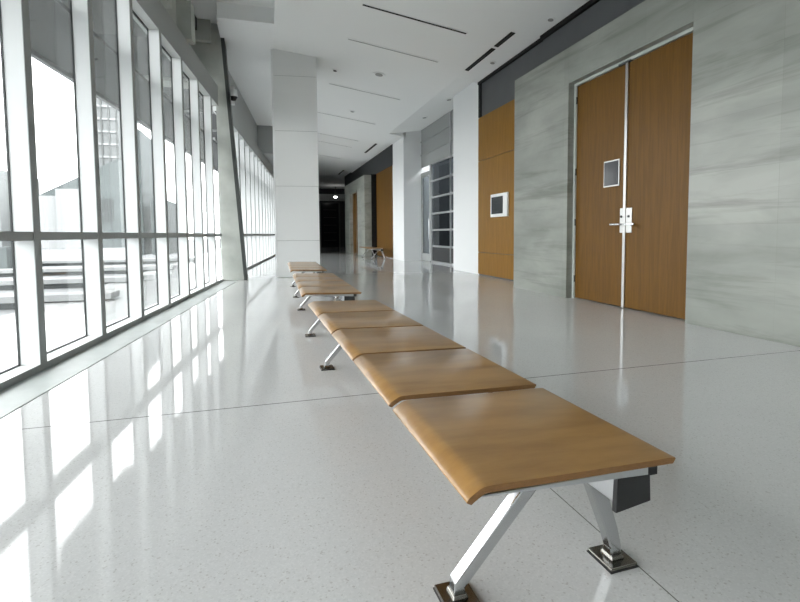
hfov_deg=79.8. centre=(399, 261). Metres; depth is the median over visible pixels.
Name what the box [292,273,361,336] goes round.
bench
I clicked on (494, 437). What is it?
bench
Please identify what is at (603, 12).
wall
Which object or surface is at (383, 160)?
wall
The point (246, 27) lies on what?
ceiling
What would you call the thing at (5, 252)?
wall
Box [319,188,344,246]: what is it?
wall
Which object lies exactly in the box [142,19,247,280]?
concrete column
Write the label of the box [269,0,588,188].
ceiling
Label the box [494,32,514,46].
ceiling vent
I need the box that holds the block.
[0,170,39,246]
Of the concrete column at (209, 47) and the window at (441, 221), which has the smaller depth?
the concrete column at (209, 47)
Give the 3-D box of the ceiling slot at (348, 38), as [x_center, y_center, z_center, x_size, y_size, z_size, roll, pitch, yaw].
[-0.123,-4.447,10.061,1.972,0.305,0.064,-1,4,-16]
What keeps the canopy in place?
attached to the wall
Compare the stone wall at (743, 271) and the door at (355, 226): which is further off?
the door at (355, 226)
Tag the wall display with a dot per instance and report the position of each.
(499, 202)
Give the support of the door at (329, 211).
in the wall at (325, 194)
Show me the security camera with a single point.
(233, 92)
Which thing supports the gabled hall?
on the ground
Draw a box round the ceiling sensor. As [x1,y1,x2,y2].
[373,72,384,76]
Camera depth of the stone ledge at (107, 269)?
13.30 m
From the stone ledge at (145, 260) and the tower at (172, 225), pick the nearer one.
the stone ledge at (145, 260)
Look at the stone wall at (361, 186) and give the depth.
22.54 m
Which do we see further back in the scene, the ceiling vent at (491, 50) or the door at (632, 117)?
the ceiling vent at (491, 50)
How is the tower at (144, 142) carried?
on the ground
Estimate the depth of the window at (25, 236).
4.54 m
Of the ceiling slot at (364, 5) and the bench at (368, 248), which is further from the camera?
the bench at (368, 248)
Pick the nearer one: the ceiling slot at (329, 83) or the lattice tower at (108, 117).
the ceiling slot at (329, 83)
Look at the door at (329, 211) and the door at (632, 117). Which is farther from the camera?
the door at (329, 211)
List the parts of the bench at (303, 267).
seat, seat, seat, support arm, seat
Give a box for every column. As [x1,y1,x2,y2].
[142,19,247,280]
[393,131,428,260]
[453,82,478,273]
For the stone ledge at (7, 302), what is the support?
on the ground
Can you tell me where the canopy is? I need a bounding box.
[60,0,216,142]
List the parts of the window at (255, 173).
rail, sill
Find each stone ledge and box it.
[0,265,174,276]
[0,275,144,289]
[0,290,119,309]
[42,257,194,265]
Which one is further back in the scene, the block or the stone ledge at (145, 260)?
the block
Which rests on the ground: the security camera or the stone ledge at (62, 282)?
the stone ledge at (62, 282)
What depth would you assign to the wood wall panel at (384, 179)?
20.12 m
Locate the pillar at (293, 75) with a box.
[271,49,319,277]
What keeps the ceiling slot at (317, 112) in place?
attached to the ceiling at (320, 29)
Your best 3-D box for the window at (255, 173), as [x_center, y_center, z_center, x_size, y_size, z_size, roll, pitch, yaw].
[-5.177,-2.066,17.350,0.208,4.160,13.545,-1,3,-10]
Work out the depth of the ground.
24.98 m
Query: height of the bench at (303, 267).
0.452 m
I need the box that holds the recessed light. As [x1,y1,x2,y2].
[546,17,554,21]
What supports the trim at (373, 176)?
attached to the stone wall at (361, 186)
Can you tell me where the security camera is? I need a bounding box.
[230,86,237,104]
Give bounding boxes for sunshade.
[29,0,217,171]
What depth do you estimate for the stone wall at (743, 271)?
4.80 m
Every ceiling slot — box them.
[317,112,373,123]
[329,83,400,99]
[347,38,438,62]
[362,3,467,34]
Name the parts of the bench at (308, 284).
leg, seat, seat, seat, leg, support arm, seat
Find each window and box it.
[0,0,223,391]
[212,106,275,278]
[429,159,449,245]
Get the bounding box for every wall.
[0,247,12,268]
[133,0,194,44]
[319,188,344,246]
[345,144,392,185]
[345,175,371,255]
[421,110,452,265]
[482,0,644,115]
[514,0,799,346]
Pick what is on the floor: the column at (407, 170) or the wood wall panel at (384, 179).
the column at (407, 170)
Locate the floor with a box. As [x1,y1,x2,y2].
[0,247,799,601]
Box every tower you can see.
[96,97,137,166]
[137,129,153,254]
[150,200,177,254]
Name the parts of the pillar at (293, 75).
edge trim, cladding panel, cladding panel, cladding panel, cladding panel, cladding panel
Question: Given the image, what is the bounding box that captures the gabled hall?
[39,159,124,248]
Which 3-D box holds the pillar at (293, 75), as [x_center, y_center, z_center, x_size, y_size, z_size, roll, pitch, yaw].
[-2.484,-2.462,11.486,1.020,5.600,0.900,-1,3,-10]
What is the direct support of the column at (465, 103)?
on the floor
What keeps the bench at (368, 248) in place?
on the floor
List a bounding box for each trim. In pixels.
[371,174,377,255]
[478,0,599,117]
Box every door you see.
[320,202,340,246]
[353,193,357,253]
[572,27,692,318]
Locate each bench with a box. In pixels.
[287,262,326,297]
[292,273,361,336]
[308,300,675,601]
[360,247,384,258]
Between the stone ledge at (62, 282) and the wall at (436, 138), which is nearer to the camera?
the stone ledge at (62, 282)
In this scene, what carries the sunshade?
attached to the wall
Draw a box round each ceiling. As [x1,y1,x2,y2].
[188,0,273,167]
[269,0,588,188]
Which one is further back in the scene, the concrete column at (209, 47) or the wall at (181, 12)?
the concrete column at (209, 47)
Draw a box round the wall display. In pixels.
[490,192,508,216]
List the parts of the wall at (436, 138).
door, transom panel, pane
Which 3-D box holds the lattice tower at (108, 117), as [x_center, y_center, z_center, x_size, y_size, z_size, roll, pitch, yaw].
[-38.917,-14.473,65.031,4.400,24.000,8.250,-1,4,-16]
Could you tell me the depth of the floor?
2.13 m
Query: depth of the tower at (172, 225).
28.21 m
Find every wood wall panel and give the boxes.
[376,166,392,257]
[478,99,514,280]
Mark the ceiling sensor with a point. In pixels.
(378, 74)
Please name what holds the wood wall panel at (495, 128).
attached to the wall at (603, 12)
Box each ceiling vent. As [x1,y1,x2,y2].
[465,48,494,70]
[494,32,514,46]
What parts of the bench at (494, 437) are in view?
foot plate, leg, seat, seat, seat, seat, foot plate, leg, seat, support arm, leg, foot plate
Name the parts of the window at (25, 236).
sill, rail, sill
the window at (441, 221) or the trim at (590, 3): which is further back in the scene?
the window at (441, 221)
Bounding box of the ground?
[0,239,219,316]

